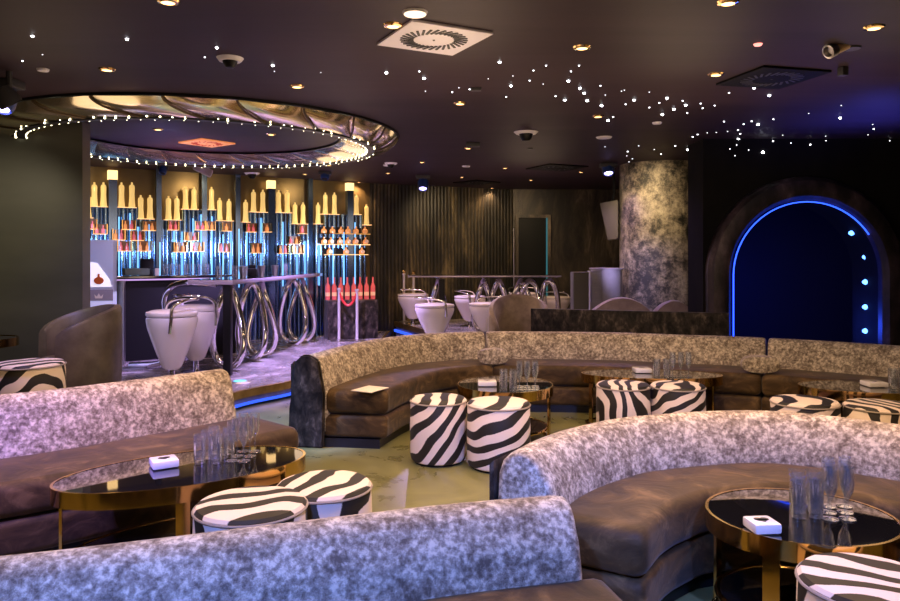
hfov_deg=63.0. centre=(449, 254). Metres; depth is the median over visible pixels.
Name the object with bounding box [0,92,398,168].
ring
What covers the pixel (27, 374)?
ottoman
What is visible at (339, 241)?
liquor bottle
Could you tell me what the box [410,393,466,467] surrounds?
ottoman
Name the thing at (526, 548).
curved sofa
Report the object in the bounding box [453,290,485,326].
stool
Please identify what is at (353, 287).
bottle
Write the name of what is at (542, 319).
wall panel
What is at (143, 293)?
bar counter
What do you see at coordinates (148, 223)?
display box
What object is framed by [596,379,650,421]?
ottoman
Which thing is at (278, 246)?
display box
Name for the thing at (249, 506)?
ottoman
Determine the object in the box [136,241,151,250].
display box
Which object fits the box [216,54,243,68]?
dome camera
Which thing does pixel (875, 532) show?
coffee table
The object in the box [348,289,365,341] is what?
stanchion
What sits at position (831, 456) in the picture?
bowl
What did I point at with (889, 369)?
glass
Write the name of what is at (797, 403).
ottoman
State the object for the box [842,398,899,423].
ottoman
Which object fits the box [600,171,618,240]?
wall speaker
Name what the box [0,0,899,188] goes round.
ceiling
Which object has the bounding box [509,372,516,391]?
glass
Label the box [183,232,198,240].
display box
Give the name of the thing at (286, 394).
led strip
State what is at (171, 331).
stool
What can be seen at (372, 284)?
bottle
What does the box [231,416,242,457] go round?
champagne flute
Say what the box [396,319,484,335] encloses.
floor
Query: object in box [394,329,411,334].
led strip
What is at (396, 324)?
trim
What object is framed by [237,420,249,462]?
champagne flute
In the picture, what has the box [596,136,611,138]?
ceiling speaker
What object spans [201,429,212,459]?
glass
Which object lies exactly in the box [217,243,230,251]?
display box
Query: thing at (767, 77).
ceiling vent
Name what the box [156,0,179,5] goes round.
recessed light
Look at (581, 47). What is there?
recessed light
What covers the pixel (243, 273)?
cocktail shaker
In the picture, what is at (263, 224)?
display box
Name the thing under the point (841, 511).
champagne flute
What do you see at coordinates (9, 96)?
light
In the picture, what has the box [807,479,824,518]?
glass
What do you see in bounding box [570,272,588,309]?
box
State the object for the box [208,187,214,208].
bottle
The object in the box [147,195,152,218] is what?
bottle
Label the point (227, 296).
bar table
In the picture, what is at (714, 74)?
recessed light
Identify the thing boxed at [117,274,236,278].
countertop
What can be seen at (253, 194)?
bottle
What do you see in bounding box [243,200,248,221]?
bottle
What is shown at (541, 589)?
seat cushion
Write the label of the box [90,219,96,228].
display box
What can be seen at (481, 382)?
ashtray
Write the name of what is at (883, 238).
arch surround
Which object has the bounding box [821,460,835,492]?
bowl
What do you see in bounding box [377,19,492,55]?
ceiling vent
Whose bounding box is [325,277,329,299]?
bottle
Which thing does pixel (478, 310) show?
stool
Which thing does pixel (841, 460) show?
bowl
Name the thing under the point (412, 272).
stanchion
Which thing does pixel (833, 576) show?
ottoman
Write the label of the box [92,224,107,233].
display box
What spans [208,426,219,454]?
glass
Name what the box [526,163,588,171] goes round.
ceiling vent
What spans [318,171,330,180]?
spotlight
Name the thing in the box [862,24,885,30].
recessed light
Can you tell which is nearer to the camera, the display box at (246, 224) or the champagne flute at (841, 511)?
the champagne flute at (841, 511)
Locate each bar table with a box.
[188,272,321,375]
[408,274,560,333]
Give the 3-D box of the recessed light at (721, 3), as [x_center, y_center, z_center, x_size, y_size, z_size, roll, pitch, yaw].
[1.373,-1.244,3.631,0.112,0.013,0.112,0,0,0]
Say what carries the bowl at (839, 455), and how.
on the champagne flute at (842, 505)
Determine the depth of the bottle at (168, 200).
10.79 m
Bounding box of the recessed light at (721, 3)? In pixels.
[716,0,739,6]
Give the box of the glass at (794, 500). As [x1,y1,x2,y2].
[788,468,804,504]
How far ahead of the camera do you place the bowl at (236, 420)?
3.74 m
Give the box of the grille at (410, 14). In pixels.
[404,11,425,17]
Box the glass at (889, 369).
[889,369,897,388]
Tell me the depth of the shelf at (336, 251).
12.31 m
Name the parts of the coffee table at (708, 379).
leg, glass, leg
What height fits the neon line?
2.072 m
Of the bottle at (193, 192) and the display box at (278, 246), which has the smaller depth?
the bottle at (193, 192)
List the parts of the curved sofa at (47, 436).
backrest, seat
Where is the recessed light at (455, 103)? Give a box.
[454,102,465,104]
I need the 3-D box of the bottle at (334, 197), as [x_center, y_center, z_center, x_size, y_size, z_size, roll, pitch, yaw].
[-1.934,-0.867,12.300,0.089,0.356,0.087,0,0,0]
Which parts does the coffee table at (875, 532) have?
leg, leg, glass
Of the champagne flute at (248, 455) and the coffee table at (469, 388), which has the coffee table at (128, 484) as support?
the champagne flute at (248, 455)
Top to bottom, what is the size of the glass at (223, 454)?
0.145 m
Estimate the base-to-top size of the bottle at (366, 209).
0.345 m
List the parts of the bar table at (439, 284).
black post, glass, plate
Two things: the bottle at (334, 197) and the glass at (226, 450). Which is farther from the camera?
the bottle at (334, 197)
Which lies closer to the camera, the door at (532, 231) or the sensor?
the sensor
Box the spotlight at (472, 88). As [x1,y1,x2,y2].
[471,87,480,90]
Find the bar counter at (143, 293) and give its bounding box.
[117,274,236,360]
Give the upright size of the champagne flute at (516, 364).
0.205 m
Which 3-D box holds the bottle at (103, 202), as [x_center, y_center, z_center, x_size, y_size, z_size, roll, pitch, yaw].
[-4.874,-0.855,10.339,0.089,0.335,0.087,0,0,0]
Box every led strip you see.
[235,392,290,407]
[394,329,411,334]
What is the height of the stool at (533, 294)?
0.631 m
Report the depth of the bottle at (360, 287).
11.92 m
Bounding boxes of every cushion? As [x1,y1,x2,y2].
[0,416,297,518]
[326,359,492,414]
[419,578,621,600]
[477,348,508,363]
[489,359,764,394]
[570,463,899,576]
[740,355,779,372]
[762,368,899,402]
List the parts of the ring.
rail, mirror panel, trim, trim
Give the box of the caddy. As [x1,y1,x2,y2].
[247,265,256,276]
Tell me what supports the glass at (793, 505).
on the coffee table at (875, 532)
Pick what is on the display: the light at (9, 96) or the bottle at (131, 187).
the bottle at (131, 187)
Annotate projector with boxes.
[193,167,212,176]
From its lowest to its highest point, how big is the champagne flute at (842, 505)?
0.205 m
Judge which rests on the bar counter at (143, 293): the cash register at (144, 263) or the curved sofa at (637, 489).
the cash register at (144, 263)
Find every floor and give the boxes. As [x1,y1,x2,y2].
[235,395,713,600]
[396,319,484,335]
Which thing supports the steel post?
on the platform
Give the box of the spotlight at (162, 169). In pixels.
[157,165,168,174]
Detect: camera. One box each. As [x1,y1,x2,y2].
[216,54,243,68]
[244,172,259,178]
[385,162,396,167]
[514,130,537,141]
[822,44,861,58]
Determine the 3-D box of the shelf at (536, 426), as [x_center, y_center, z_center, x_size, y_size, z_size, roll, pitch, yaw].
[0.450,1.394,6.000,0.671,0.012,0.688,0,0,0]
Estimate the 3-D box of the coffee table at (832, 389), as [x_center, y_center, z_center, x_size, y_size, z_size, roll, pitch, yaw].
[3.360,1.275,5.880,1.094,0.450,0.626,0,0,8]
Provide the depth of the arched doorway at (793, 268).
10.30 m
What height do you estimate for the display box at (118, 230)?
0.159 m
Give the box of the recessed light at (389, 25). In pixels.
[383,22,402,28]
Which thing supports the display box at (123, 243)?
attached to the display
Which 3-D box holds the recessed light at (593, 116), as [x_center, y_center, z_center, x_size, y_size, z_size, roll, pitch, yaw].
[1.331,-1.244,6.610,0.111,0.013,0.111,0,0,0]
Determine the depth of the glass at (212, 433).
3.71 m
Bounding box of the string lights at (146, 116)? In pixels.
[15,116,374,168]
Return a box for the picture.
[94,274,103,283]
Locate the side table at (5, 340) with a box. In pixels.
[0,335,18,347]
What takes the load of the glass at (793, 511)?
on the coffee table at (875, 532)
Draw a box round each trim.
[233,330,391,400]
[394,321,425,333]
[515,215,550,295]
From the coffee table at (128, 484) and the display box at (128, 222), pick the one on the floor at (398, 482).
the coffee table at (128, 484)
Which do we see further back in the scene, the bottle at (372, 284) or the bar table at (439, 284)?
the bottle at (372, 284)
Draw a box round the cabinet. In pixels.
[588,268,623,309]
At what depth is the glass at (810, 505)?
3.02 m
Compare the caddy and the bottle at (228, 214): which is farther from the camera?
the bottle at (228, 214)
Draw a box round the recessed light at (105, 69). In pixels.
[98,67,115,71]
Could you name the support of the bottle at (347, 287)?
on the bar at (367, 308)
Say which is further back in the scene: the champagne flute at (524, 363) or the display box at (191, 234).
the display box at (191, 234)
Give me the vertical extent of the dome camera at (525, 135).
0.100 m
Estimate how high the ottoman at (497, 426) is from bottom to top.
0.473 m
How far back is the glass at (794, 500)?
3.09 m
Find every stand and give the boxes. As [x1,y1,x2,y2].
[90,240,116,306]
[122,279,217,369]
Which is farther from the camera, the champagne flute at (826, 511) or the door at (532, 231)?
the door at (532, 231)
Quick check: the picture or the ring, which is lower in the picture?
the picture
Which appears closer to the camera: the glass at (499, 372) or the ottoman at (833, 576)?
the ottoman at (833, 576)
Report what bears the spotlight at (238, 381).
on the platform
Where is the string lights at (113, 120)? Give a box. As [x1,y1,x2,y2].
[25,120,367,167]
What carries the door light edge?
attached to the wall at (579, 242)
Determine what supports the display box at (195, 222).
attached to the display
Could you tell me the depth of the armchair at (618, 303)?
8.82 m
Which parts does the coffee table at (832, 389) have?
glass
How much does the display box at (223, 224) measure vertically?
0.141 m
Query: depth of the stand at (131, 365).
8.57 m
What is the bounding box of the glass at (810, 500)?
[805,468,820,505]
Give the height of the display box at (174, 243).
0.151 m
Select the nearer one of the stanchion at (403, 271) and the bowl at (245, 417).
the bowl at (245, 417)
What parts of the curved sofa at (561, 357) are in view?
backrest, seat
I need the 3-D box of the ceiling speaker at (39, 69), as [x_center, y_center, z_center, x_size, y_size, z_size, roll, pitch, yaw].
[-2.735,-1.242,4.939,0.080,0.016,0.080,0,0,0]
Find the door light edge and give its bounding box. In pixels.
[546,218,547,295]
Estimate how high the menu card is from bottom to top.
0.005 m
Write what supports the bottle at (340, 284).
on the bar at (367, 308)
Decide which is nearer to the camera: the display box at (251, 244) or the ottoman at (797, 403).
the ottoman at (797, 403)
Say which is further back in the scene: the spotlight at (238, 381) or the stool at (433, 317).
the stool at (433, 317)
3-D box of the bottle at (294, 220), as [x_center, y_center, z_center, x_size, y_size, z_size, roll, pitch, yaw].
[-2.513,-0.681,11.914,0.089,0.340,0.087,0,0,0]
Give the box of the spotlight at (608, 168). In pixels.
[599,162,616,175]
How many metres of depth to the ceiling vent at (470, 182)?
12.51 m
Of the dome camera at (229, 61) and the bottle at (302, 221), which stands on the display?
the bottle at (302, 221)
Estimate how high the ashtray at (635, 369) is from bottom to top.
0.040 m
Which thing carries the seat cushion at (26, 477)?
on the curved sofa at (47, 436)
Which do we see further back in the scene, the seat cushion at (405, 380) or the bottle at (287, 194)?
the bottle at (287, 194)
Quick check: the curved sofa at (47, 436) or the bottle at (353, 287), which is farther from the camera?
the bottle at (353, 287)
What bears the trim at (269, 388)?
attached to the platform
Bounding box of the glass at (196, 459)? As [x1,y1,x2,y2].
[193,433,205,464]
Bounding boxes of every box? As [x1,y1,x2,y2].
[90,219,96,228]
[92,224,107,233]
[112,229,124,239]
[117,241,130,250]
[121,220,135,229]
[130,231,143,240]
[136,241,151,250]
[142,221,155,230]
[167,221,178,229]
[173,242,186,251]
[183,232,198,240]
[190,242,203,251]
[194,221,205,229]
[204,221,215,229]
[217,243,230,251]
[221,222,231,230]
[245,223,256,231]
[250,243,261,252]
[262,223,271,231]
[277,245,288,253]
[287,236,300,243]
[292,245,303,253]
[297,225,306,233]
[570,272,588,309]
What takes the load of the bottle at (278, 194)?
on the display
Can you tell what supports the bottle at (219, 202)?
on the display
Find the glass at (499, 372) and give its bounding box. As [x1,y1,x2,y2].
[499,372,506,391]
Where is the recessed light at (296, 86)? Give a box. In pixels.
[289,84,304,88]
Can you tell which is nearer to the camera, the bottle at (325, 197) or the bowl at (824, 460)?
the bowl at (824, 460)
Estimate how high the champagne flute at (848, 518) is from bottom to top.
0.205 m
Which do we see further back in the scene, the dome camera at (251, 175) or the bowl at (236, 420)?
the dome camera at (251, 175)
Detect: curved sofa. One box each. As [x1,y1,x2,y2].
[0,369,297,555]
[0,495,621,600]
[289,331,492,448]
[485,331,766,412]
[489,410,899,600]
[761,338,899,416]
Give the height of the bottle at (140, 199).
0.336 m
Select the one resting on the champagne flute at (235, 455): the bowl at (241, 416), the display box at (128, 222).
the bowl at (241, 416)
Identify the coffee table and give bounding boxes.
[50,446,305,549]
[457,376,552,443]
[581,369,722,423]
[705,488,899,600]
[798,380,899,400]
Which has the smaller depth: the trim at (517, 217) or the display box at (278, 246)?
the display box at (278, 246)
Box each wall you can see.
[90,166,369,336]
[370,183,512,336]
[513,189,618,308]
[688,139,899,343]
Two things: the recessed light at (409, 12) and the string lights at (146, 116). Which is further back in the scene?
the string lights at (146, 116)
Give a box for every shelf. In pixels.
[82,517,192,546]
[318,238,369,244]
[320,227,369,234]
[324,248,367,254]
[530,419,545,432]
[720,568,796,600]
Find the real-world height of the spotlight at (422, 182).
0.250 m
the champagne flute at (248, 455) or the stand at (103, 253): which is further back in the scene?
the stand at (103, 253)
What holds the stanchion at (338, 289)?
on the platform
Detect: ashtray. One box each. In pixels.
[149,454,178,469]
[477,379,496,385]
[632,367,651,372]
[743,515,781,534]
[860,380,887,386]
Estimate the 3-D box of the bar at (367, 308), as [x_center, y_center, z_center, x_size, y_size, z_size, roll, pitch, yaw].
[-1.600,1.025,11.825,0.800,0.610,0.450,0,0,-18]
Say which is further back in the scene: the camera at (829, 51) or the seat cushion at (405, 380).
the seat cushion at (405, 380)
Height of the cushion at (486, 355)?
0.145 m
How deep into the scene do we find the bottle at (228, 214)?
11.29 m
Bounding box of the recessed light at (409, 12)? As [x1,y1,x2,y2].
[402,8,427,17]
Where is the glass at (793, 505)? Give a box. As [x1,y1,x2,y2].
[789,473,805,511]
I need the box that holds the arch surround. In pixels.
[705,177,899,345]
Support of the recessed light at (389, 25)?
in the ceiling
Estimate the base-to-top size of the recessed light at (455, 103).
0.013 m
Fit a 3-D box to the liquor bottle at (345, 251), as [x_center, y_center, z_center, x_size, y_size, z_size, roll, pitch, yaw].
[-1.744,-0.070,12.328,0.096,0.115,0.100,0,0,-34]
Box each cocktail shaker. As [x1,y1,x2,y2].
[239,266,246,276]
[257,266,264,275]
[271,265,278,274]
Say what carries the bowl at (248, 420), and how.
on the champagne flute at (240, 460)
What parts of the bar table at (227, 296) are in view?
black post, glass, plate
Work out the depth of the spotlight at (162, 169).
9.57 m
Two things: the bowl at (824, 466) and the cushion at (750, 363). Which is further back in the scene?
the cushion at (750, 363)
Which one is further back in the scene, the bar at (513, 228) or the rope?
the bar at (513, 228)
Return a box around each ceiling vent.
[178,138,234,147]
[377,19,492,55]
[453,180,500,184]
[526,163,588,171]
[716,65,831,88]
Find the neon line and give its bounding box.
[733,201,868,335]
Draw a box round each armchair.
[38,304,122,387]
[488,294,547,330]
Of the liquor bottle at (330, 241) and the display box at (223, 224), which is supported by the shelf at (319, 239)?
the liquor bottle at (330, 241)
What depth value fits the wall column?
9.71 m
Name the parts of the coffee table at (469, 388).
glass, leg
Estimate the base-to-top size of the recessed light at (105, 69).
0.013 m
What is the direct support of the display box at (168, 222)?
attached to the display
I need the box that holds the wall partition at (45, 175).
[0,122,89,361]
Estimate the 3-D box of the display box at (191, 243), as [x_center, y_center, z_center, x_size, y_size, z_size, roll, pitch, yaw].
[-3.778,-0.121,10.975,0.192,0.145,0.080,0,0,-34]
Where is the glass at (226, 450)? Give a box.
[223,426,234,454]
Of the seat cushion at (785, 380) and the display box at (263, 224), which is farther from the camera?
the display box at (263, 224)
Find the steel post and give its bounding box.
[116,280,125,364]
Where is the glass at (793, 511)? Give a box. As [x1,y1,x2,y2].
[790,479,806,519]
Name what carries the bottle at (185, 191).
on the display
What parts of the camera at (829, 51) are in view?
ceiling plate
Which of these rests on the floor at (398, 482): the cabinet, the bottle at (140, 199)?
the cabinet
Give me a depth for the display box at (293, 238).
11.84 m
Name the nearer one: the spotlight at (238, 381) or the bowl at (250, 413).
the bowl at (250, 413)
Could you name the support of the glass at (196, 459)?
on the coffee table at (128, 484)
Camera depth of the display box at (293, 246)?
11.88 m
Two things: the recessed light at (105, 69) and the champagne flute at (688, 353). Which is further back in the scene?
the champagne flute at (688, 353)
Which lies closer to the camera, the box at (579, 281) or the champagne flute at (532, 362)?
the champagne flute at (532, 362)
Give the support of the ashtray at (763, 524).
on the coffee table at (875, 532)
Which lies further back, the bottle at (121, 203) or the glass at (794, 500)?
the bottle at (121, 203)
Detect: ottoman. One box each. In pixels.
[0,358,66,393]
[191,486,308,533]
[277,470,372,519]
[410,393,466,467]
[466,396,530,472]
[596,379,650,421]
[650,380,706,414]
[769,394,841,416]
[794,552,899,600]
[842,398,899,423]
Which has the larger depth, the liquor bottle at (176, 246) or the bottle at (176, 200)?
the bottle at (176, 200)
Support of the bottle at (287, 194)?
on the display
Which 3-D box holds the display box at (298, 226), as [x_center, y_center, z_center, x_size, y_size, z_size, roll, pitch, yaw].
[-2.395,-0.414,11.896,0.153,0.143,0.080,0,0,-34]
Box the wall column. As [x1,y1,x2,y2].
[619,160,687,310]
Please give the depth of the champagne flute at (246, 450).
3.92 m
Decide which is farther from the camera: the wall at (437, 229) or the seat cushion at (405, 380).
the wall at (437, 229)
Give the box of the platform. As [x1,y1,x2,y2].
[122,331,387,404]
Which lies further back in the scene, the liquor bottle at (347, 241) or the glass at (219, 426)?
the liquor bottle at (347, 241)
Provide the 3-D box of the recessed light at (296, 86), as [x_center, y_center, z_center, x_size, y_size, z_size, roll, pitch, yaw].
[-1.132,-1.244,5.436,0.112,0.013,0.112,0,0,0]
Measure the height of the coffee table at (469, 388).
0.450 m
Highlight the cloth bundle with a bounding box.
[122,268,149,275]
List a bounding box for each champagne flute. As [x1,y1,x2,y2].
[226,420,237,462]
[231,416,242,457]
[237,412,249,452]
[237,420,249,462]
[243,417,255,457]
[249,413,260,452]
[515,364,522,390]
[523,363,530,390]
[532,362,538,388]
[685,353,691,377]
[820,456,835,508]
[820,460,836,514]
[821,466,839,521]
[836,455,852,508]
[836,460,853,514]
[838,466,856,521]
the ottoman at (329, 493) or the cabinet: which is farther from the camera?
the cabinet
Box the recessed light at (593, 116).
[592,115,603,117]
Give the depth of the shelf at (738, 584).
3.10 m
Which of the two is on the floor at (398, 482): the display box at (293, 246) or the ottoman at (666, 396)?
the ottoman at (666, 396)
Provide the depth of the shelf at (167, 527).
3.66 m
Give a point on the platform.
(273, 368)
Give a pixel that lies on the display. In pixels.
(210, 261)
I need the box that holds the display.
[90,169,365,339]
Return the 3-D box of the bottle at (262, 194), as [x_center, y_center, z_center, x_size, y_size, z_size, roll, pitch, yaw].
[-2.959,-0.858,11.617,0.089,0.348,0.087,0,0,0]
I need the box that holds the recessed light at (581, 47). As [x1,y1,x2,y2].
[573,44,590,50]
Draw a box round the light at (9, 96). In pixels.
[0,71,21,109]
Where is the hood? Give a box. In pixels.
[822,44,839,58]
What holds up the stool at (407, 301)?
on the floor at (454, 325)
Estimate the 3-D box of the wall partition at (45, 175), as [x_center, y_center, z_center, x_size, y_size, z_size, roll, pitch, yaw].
[-4.825,0.125,6.975,2.750,2.750,0.150,0,0,0]
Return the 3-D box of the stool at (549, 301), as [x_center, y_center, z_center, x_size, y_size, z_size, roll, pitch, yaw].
[1.851,0.907,12.838,0.524,0.526,0.524,0,0,19]
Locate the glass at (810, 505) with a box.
[807,473,822,511]
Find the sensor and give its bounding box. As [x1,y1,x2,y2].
[837,66,848,76]
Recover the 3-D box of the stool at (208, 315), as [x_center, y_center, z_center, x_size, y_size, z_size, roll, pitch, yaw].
[-2.893,0.883,8.373,0.522,0.894,0.522,0,0,-18]
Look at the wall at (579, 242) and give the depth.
14.00 m
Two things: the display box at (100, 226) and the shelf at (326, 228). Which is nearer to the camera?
the display box at (100, 226)
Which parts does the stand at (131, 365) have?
foot plate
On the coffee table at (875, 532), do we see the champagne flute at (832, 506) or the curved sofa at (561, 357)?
the champagne flute at (832, 506)
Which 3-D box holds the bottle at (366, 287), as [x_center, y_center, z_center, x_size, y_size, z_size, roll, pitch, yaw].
[-1.360,0.539,11.978,0.077,0.360,0.077,0,0,0]
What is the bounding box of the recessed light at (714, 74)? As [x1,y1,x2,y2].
[707,72,724,76]
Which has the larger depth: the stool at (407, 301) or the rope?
the stool at (407, 301)
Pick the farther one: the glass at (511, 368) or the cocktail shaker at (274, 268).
the cocktail shaker at (274, 268)
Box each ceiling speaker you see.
[36,67,49,71]
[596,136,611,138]
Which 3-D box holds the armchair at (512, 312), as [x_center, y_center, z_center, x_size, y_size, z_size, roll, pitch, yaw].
[0.845,0.998,9.046,0.762,1.005,0.670,0,0,0]
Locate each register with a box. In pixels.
[140,259,153,275]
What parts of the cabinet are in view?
drawer, drawer, drawer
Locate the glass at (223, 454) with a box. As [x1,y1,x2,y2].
[217,429,228,459]
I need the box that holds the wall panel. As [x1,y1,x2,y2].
[531,308,728,335]
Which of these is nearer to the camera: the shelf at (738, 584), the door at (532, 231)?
the shelf at (738, 584)
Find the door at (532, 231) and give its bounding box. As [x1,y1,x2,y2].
[519,218,545,293]
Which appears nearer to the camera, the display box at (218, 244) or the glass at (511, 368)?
the glass at (511, 368)
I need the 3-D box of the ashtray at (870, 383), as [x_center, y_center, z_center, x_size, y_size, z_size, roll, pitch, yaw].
[3.397,1.029,5.888,0.150,0.040,0.150,0,0,0]
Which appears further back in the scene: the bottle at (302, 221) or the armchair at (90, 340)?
the bottle at (302, 221)
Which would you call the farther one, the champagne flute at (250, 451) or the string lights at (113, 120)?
the string lights at (113, 120)
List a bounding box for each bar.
[324,299,377,339]
[513,228,514,285]
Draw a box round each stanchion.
[330,288,347,341]
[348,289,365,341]
[399,270,408,322]
[409,271,417,322]
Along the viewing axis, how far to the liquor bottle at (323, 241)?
12.07 m
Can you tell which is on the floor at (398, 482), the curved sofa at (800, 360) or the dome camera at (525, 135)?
the curved sofa at (800, 360)
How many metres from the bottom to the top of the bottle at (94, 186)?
0.333 m
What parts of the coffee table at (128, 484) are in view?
leg, glass, leg, leg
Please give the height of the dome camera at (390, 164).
0.072 m
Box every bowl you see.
[227,420,236,442]
[232,416,241,440]
[238,420,248,445]
[244,417,254,439]
[250,413,259,436]
[821,456,833,485]
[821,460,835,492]
[823,466,837,496]
[837,455,850,486]
[838,460,852,492]
[840,466,854,498]
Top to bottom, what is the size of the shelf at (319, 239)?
0.117 m
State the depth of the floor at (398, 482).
5.14 m
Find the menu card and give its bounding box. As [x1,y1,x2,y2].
[351,385,388,392]
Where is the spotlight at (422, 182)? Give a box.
[416,175,429,190]
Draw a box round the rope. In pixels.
[339,292,355,306]
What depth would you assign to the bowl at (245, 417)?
3.83 m
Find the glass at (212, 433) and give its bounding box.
[210,433,222,463]
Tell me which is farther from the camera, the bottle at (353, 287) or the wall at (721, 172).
the bottle at (353, 287)
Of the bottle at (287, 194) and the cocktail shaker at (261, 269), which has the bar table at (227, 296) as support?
the cocktail shaker at (261, 269)
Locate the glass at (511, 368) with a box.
[510,368,517,387]
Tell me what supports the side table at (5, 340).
on the platform
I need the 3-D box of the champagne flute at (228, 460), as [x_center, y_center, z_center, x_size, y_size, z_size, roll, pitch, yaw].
[-1.111,0.947,3.747,0.064,0.205,0.064,0,0,0]
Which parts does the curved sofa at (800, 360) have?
seat, backrest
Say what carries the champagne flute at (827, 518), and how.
on the coffee table at (875, 532)
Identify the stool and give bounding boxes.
[145,296,199,374]
[173,294,219,372]
[398,288,427,324]
[414,296,453,332]
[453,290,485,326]
[469,296,500,336]
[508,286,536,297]
[543,291,569,308]
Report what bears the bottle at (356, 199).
on the display
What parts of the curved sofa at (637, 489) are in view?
panel, backrest, seat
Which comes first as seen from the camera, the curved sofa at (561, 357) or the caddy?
the curved sofa at (561, 357)
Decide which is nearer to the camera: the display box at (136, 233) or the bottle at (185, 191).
the display box at (136, 233)
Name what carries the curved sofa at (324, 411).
on the floor at (398, 482)
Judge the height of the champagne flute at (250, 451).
0.205 m
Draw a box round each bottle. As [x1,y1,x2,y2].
[91,182,97,205]
[100,182,106,205]
[118,182,124,206]
[129,182,134,206]
[138,195,143,217]
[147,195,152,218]
[165,196,171,219]
[174,196,179,219]
[175,242,178,251]
[182,187,188,208]
[191,187,196,208]
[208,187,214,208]
[217,198,222,219]
[226,199,231,220]
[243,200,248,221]
[251,190,255,211]
[260,190,265,211]
[276,190,280,211]
[285,190,289,211]
[292,202,297,223]
[300,202,305,223]
[315,202,320,223]
[321,237,326,243]
[323,192,327,213]
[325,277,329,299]
[328,237,333,243]
[332,192,336,213]
[332,277,336,299]
[337,237,342,243]
[338,277,342,299]
[343,247,348,253]
[345,237,350,243]
[345,277,349,299]
[351,277,355,298]
[354,194,358,213]
[358,277,362,298]
[364,204,368,224]
[364,277,368,298]
[371,277,374,298]
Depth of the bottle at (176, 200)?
10.86 m
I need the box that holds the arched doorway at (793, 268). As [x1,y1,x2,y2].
[731,204,851,353]
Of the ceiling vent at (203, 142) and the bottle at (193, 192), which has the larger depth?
the bottle at (193, 192)
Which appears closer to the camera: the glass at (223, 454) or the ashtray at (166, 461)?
the ashtray at (166, 461)
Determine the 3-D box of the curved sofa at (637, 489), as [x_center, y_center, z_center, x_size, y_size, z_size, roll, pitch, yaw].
[1.610,1.160,3.312,2.740,0.680,1.391,0,0,12]
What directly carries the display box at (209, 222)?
attached to the display
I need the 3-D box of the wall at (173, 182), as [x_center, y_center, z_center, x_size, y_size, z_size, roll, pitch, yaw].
[-3.833,0.125,11.250,5.769,2.750,0.121,0,0,-34]
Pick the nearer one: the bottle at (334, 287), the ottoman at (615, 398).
the ottoman at (615, 398)
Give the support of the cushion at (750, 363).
on the curved sofa at (561, 357)
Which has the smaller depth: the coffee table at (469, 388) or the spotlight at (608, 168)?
the coffee table at (469, 388)
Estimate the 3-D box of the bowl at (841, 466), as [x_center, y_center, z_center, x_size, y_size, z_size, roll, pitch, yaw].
[1.581,0.908,2.924,0.053,0.127,0.052,0,0,0]
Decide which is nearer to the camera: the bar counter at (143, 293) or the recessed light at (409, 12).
the recessed light at (409, 12)
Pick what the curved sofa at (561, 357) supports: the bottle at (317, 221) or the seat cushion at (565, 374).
the seat cushion at (565, 374)
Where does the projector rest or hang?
hanging from the ceiling
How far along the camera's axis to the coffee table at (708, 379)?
6.45 m
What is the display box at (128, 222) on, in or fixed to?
attached to the display
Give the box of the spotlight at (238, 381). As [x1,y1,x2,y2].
[231,379,250,383]
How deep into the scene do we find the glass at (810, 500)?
3.08 m

